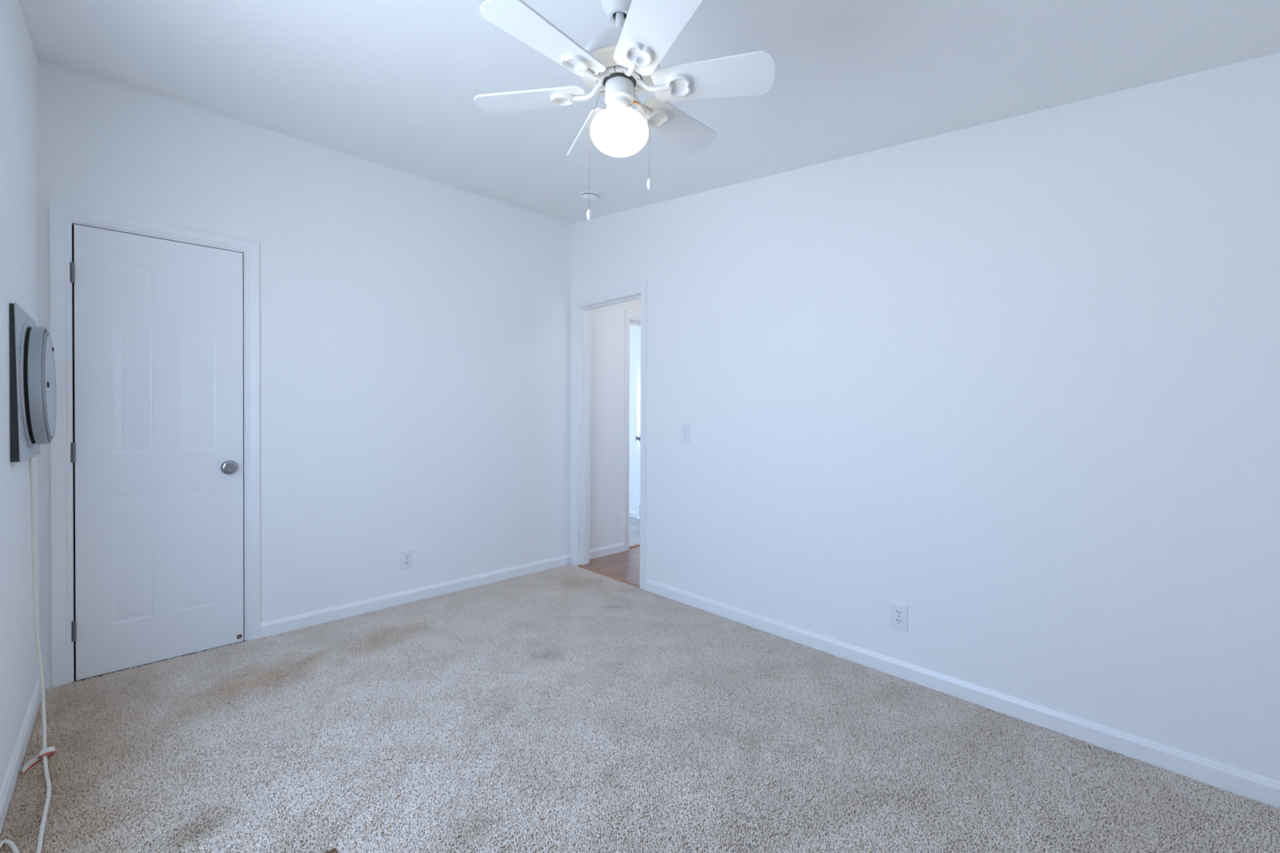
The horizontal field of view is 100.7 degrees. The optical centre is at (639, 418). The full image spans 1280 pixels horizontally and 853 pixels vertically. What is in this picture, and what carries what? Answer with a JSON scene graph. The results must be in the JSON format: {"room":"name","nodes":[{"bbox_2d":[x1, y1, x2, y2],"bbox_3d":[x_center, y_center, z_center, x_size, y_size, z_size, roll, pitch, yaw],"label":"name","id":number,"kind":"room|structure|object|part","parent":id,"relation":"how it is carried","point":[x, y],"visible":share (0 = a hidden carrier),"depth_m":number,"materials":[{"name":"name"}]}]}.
{"room":"empty bedroom","nodes":[
{"label":"empty bedroom","id":0,"kind":"room"},
{"bbox_2d":[0,0,39,790],"bbox_3d":[-1.118,-0.171,0.683,0.115,2.684,4.239,0,1,-44],"label":"wall","id":1,"kind":"structure","parent":0,"point":[19,166],"depth_m":1.79,"materials":[{"name":"white paint"}]},
{"bbox_2d":[0,674,44,835],"bbox_3d":[-1.077,1.138,0.737,0.012,0.080,4.239,0,1,-44],"label":"baseboard","id":2,"kind":"structure","parent":1,"relation":"attached to","point":[6,791],"depth_m":1.75,"materials":[{"name":"white paint"}]},
{"bbox_2d":[8,302,56,462],"bbox_3d":[-2.155,-0.115,1.897,0.076,0.515,0.500,0,1,-44],"label":"air vent","id":3,"kind":"object","parent":1,"relation":"in","point":[33,388],"visible":1,"depth_m":1.76,"materials":[{"name":"grey"}]},
{"bbox_2d":[0,457,51,852],"bbox_3d":[-1.864,0.642,1.620,0.091,1.032,1.110,0,1,-45],"label":"power cord","id":4,"kind":"object","parent":3,"relation":"hanging from","point":[14,848],"visible":0.98,"depth_m":1.87,"materials":[{"name":"beige plastic"}]},
{"bbox_2d":[22,746,55,775],"bbox_3d":[-2.011,1.139,1.770,0.038,0.041,0.092,0,0,11],"label":"strap","id":5,"kind":"object","parent":4,"relation":"attached to","point":[50,752],"visible":1,"depth_m":1.78,"materials":[{"name":"white plastic"}]},
{"bbox_3d":[-2.170,-0.115,1.883,0.014,0.515,0.500,0,1,-44],"label":"mounting plate","id":6,"kind":"part","parent":3,"relation":"part of","materials":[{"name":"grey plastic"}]},
{"bbox_2d":[37,57,640,682],"bbox_3d":[-1.207,-0.200,4.114,4.748,2.810,0.826,0,1,-44],"label":"wall","id":7,"kind":"structure","parent":0,"point":[415,331],"depth_m":3.16,"materials":[{"name":"white paint"}]},
{"bbox_2d":[44,670,51,688],"bbox_3d":[-2.532,1.122,2.271,0.021,0.080,0.012,0,1,-44],"label":"baseboard","id":8,"kind":"structure","parent":7,"relation":"attached to","point":[47,676],"depth_m":2.27,"materials":[{"name":"white paint"}]},
{"bbox_2d":[48,202,260,688],"bbox_3d":[-2.295,0.120,2.564,0.734,2.078,0.132,0,1,-44],"label":"door frame","id":9,"kind":"structure","parent":7,"relation":"attached to","point":[63,218],"depth_m":2.32,"materials":[{"name":"white paint"}]},
{"bbox_2d":[70,224,243,680],"bbox_3d":[-2.255,0.153,2.515,0.608,2.000,0.098,0,1,-44],"label":"door","id":10,"kind":"structure","parent":7,"relation":"in","point":[157,451],"depth_m":2.50,"materials":[{"name":"white paint"}]},
{"bbox_3d":[-2.064,0.251,2.674,0.052,0.052,0.058,0,1,-44],"label":"knob","id":11,"kind":"part","parent":10,"relation":"part of","materials":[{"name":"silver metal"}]},
{"bbox_2d":[400,549,413,569],"bbox_3d":[-1.453,0.881,3.309,0.074,0.114,0.009,0,1,-44],"label":"wall outlet","id":12,"kind":"object","parent":7,"relation":"attached to","point":[406,556],"visible":1,"depth_m":3.31,"materials":[{"name":"white plastic"}]},
{"bbox_2d":[404,560,409,564],"bbox_3d":[-1.451,0.901,3.307,0.034,0.028,0.003,0,1,-44],"label":"receptacle","id":13,"kind":"object","parent":12,"relation":"attached to","point":[406,562],"depth_m":3.31,"materials":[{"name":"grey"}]},
{"bbox_2d":[404,554,409,559],"bbox_3d":[-1.451,0.862,3.307,0.034,0.028,0.003,0,1,-44],"label":"receptacle","id":14,"kind":"object","parent":12,"relation":"attached to","point":[406,556],"depth_m":3.31,"materials":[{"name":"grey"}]},
{"bbox_2d":[260,554,570,637],"bbox_3d":[-1.272,1.117,3.485,2.011,0.080,0.012,0,1,-44],"label":"baseboard","id":15,"kind":"structure","parent":7,"relation":"attached to","point":[282,625],"depth_m":3.27,"materials":[{"name":"white paint"}]},
{"bbox_2d":[589,542,624,559],"bbox_3d":[-0.301,1.113,4.419,0.454,0.080,0.012,0,1,-44],"label":"baseboard","id":16,"kind":"structure","parent":7,"relation":"attached to","point":[617,548],"depth_m":4.43,"materials":[{"name":"white paint"}]},
{"bbox_2d":[623,310,640,551],"bbox_3d":[0.150,0.113,4.920,0.894,2.075,0.132,0,1,-44],"label":"door frame","id":17,"kind":"structure","parent":7,"relation":"attached to","point":[633,318],"depth_m":4.58,"materials":[{"name":"white paint"}]},
{"bbox_2d":[634,340,640,519],"bbox_3d":[0.153,0.136,5.560,0.098,1.975,0.775,0,0,-31],"label":"door","id":18,"kind":"structure","parent":7,"relation":"in","point":[637,437],"depth_m":5.86,"materials":[{"name":"white paint"}]},
{"bbox_3d":[0.180,0.136,5.577,0.035,1.975,0.775,0,0,-31],"label":"panel","id":19,"kind":"part","parent":18,"relation":"part of","materials":[{"name":"white paint"}]},
{"bbox_2d":[638,503,639,516],"bbox_3d":[0.160,1.018,5.573,0.006,0.140,0.675,0,0,-31],"label":"vent grille","id":20,"kind":"object","parent":18,"relation":"attached to","point":[638,504],"depth_m":5.84,"materials":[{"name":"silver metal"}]},
{"bbox_2d":[629,324,640,511],"bbox_3d":[-0.329,-0.169,6.419,0.115,2.600,2.696,0,1,-44],"label":"wall","id":21,"kind":"structure","parent":0,"point":[635,331],"depth_m":6.08,"materials":[{"name":"white paint"}]},
{"bbox_2d":[629,510,636,518],"bbox_3d":[-0.379,1.099,6.385,0.012,0.080,2.696,0,1,-44],"label":"baseboard","id":22,"kind":"structure","parent":21,"relation":"attached to","point":[632,513],"depth_m":6.07,"materials":[{"name":"white paint"}]},
{"bbox_2d":[1,516,1279,852],"bbox_3d":[-0.390,1.185,3.272,4.748,0.060,7.165,0,1,-44],"label":"floor","id":23,"kind":"structure","parent":0,"point":[467,747],"depth_m":1.73,"materials":[{"name":"beige"}]},
{"bbox_2d":[577,564,639,587],"bbox_3d":[-0.229,1.147,3.877,0.046,0.006,0.696,0,1,-44],"label":"threshold","id":24,"kind":"object","parent":23,"relation":"on","point":[602,573],"visible":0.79,"depth_m":3.85,"materials":[{"name":"brown wood"}]},
{"bbox_2d":[629,543,639,548],"bbox_3d":[0.145,1.141,4.929,0.768,0.009,0.042,0,1,-44],"label":"threshold","id":25,"kind":"object","parent":23,"relation":"on","point":[638,544],"depth_m":4.73,"materials":[{"name":"brown wood"}]},
{"bbox_2d":[0,564,1279,852],"bbox_3d":[-0.142,1.169,1.765,2.770,0.010,4.058,0,1,-44],"label":"carpet","id":26,"kind":"structure","parent":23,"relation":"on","point":[457,612],"depth_m":1.85,"materials":[{"name":"beige carpet"}]},
{"bbox_2d":[324,848,337,852],"bbox_3d":[-0.828,1.161,1.415,0.038,0.006,0.027,0,1,-33],"label":"scrap","id":27,"kind":"object","parent":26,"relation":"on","point":[334,850],"visible":1,"depth_m":1.42,"materials":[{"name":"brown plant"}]},
{"bbox_2d":[17,0,1279,223],"bbox_3d":[-0.073,-1.331,1.678,3.008,0.616,4.469,0,1,-44],"label":"ceiling","id":28,"kind":"structure","parent":0,"point":[395,84],"depth_m":1.99,"materials":[{"name":"white paint"}]},
{"bbox_2d":[580,190,601,202],"bbox_3d":[-0.316,-1.423,3.417,0.132,0.052,0.132,0,0,-11],"label":"smoke detector","id":29,"kind":"object","parent":28,"relation":"attached to","point":[594,196],"visible":0.98,"depth_m":3.38,"materials":[{"name":"white plastic"}]},
{"bbox_3d":[-0.316,-1.436,3.417,0.132,0.014,0.132,0,7,-44],"label":"plate","id":30,"kind":"part","parent":29,"relation":"part of","materials":[{"name":"white plastic"}]},
{"bbox_2d":[474,0,774,220],"bbox_3d":[-0.054,-0.889,1.412,0.800,0.726,0.754,0,1,-44],"label":"ceiling fan","id":31,"kind":"object","parent":28,"relation":"hanging from","point":[620,63],"visible":1,"depth_m":1.35,"materials":[{"name":"white"}]},
{"bbox_3d":[-0.296,-0.875,1.457,0.311,0.006,0.134,0,13,11],"label":"fan blade","id":32,"kind":"part","parent":31,"relation":"part of","materials":[{"name":"white wood"}]},
{"bbox_3d":[-0.214,-0.873,1.225,0.134,0.006,0.311,16,11,40],"label":"fan blade","id":33,"kind":"part","parent":31,"relation":"part of","materials":[{"name":"white wood"}]},
{"bbox_3d":[-0.136,-0.875,1.644,0.134,0.006,0.311,-13,5,-19],"label":"fan blade","id":34,"kind":"part","parent":31,"relation":"part of","materials":[{"name":"white wood"}]},
{"bbox_3d":[-0.136,-0.541,1.414,0.014,0.029,0.014,0,1,-44],"label":"chain pull","id":35,"kind":"part","parent":31,"relation":"part of","materials":[{"name":"white plastic"}]},
{"bbox_3d":[-0.121,-0.710,1.413,0.030,0.310,0.003,0,0,0],"label":"pull chain","id":36,"kind":"part","parent":31,"relation":"part of","materials":[{"name":"silver metal"}]},
{"bbox_3d":[-0.055,-0.759,1.413,0.155,0.108,0.155,0,1,-44],"label":"glass globe","id":37,"kind":"part","parent":31,"relation":"part of","materials":[{"name":"white glass"}]},
{"bbox_3d":[0.012,-0.736,1.413,0.030,0.201,0.003,0,0,0],"label":"pull chain","id":38,"kind":"part","parent":31,"relation":"part of","materials":[{"name":"silver metal"}]},
{"bbox_3d":[0.025,-0.623,1.414,0.014,0.029,0.014,0,1,-44],"label":"chain pull","id":39,"kind":"part","parent":31,"relation":"part of","materials":[{"name":"white plastic"}]},
{"bbox_3d":[0.027,-0.871,1.180,0.134,0.006,0.311,13,-4,-19],"label":"fan blade","id":40,"kind":"part","parent":31,"relation":"part of","materials":[{"name":"white wood"}]},
{"bbox_3d":[0.105,-0.874,1.599,0.134,0.006,0.311,-15,-10,40],"label":"fan blade","id":41,"kind":"part","parent":31,"relation":"part of","materials":[{"name":"white wood"}]},
{"bbox_3d":[0.187,-0.872,1.367,0.311,0.006,0.134,0,-12,11],"label":"fan blade","id":42,"kind":"part","parent":31,"relation":"part of","materials":[{"name":"white wood"}]},
{"bbox_2d":[569,52,1279,782],"bbox_3d":[0.965,-0.178,2.691,0.115,2.684,4.239,0,1,-44],"label":"wall","id":43,"kind":"structure","parent":0,"point":[1012,384],"depth_m":2.09,"materials":[{"name":"white paint"}]},
{"bbox_2d":[571,281,647,590],"bbox_3d":[-0.197,0.120,3.897,0.150,2.073,0.822,0,1,-44],"label":"door frame","id":44,"kind":"structure","parent":43,"relation":"attached to","point":[580,307],"depth_m":4.12,"materials":[{"name":"white paint"}]},
{"bbox_3d":[-0.149,0.120,3.943,0.018,2.073,0.822,0,1,-44],"label":"hall casing","id":45,"kind":"part","parent":44,"relation":"part of","materials":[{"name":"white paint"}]},
{"bbox_2d":[680,422,689,442],"bbox_3d":[0.279,0.090,3.309,0.016,0.120,0.074,0,1,-44],"label":"light switch","id":46,"kind":"object","parent":43,"relation":"attached to","point":[685,427],"visible":1,"depth_m":3.31,"materials":[{"name":"white plastic"}]},
{"bbox_2d":[890,601,907,631],"bbox_3d":[1.168,0.896,2.394,0.009,0.114,0.074,0,1,-44],"label":"wall outlet","id":47,"kind":"object","parent":43,"relation":"attached to","point":[899,612],"visible":1,"depth_m":2.39,"materials":[{"name":"white plastic"}]},
{"bbox_2d":[894,617,902,624],"bbox_3d":[1.166,0.915,2.393,0.003,0.028,0.034,0,1,-44],"label":"receptacle","id":48,"kind":"object","parent":47,"relation":"attached to","point":[898,620],"depth_m":2.39,"materials":[{"name":"grey plastic"}]},
{"bbox_2d":[894,608,902,616],"bbox_3d":[1.166,0.876,2.392,0.003,0.028,0.034,0,1,-44],"label":"receptacle","id":49,"kind":"object","parent":47,"relation":"attached to","point":[898,612],"depth_m":2.39,"materials":[{"name":"grey plastic"}]},
{"bbox_2d":[645,578,1279,808],"bbox_3d":[1.213,1.134,2.347,0.012,0.080,3.380,0,1,-44],"label":"baseboard","id":50,"kind":"structure","parent":43,"relation":"attached to","point":[1237,781],"depth_m":2.06,"materials":[{"name":"white paint"}]}
]}

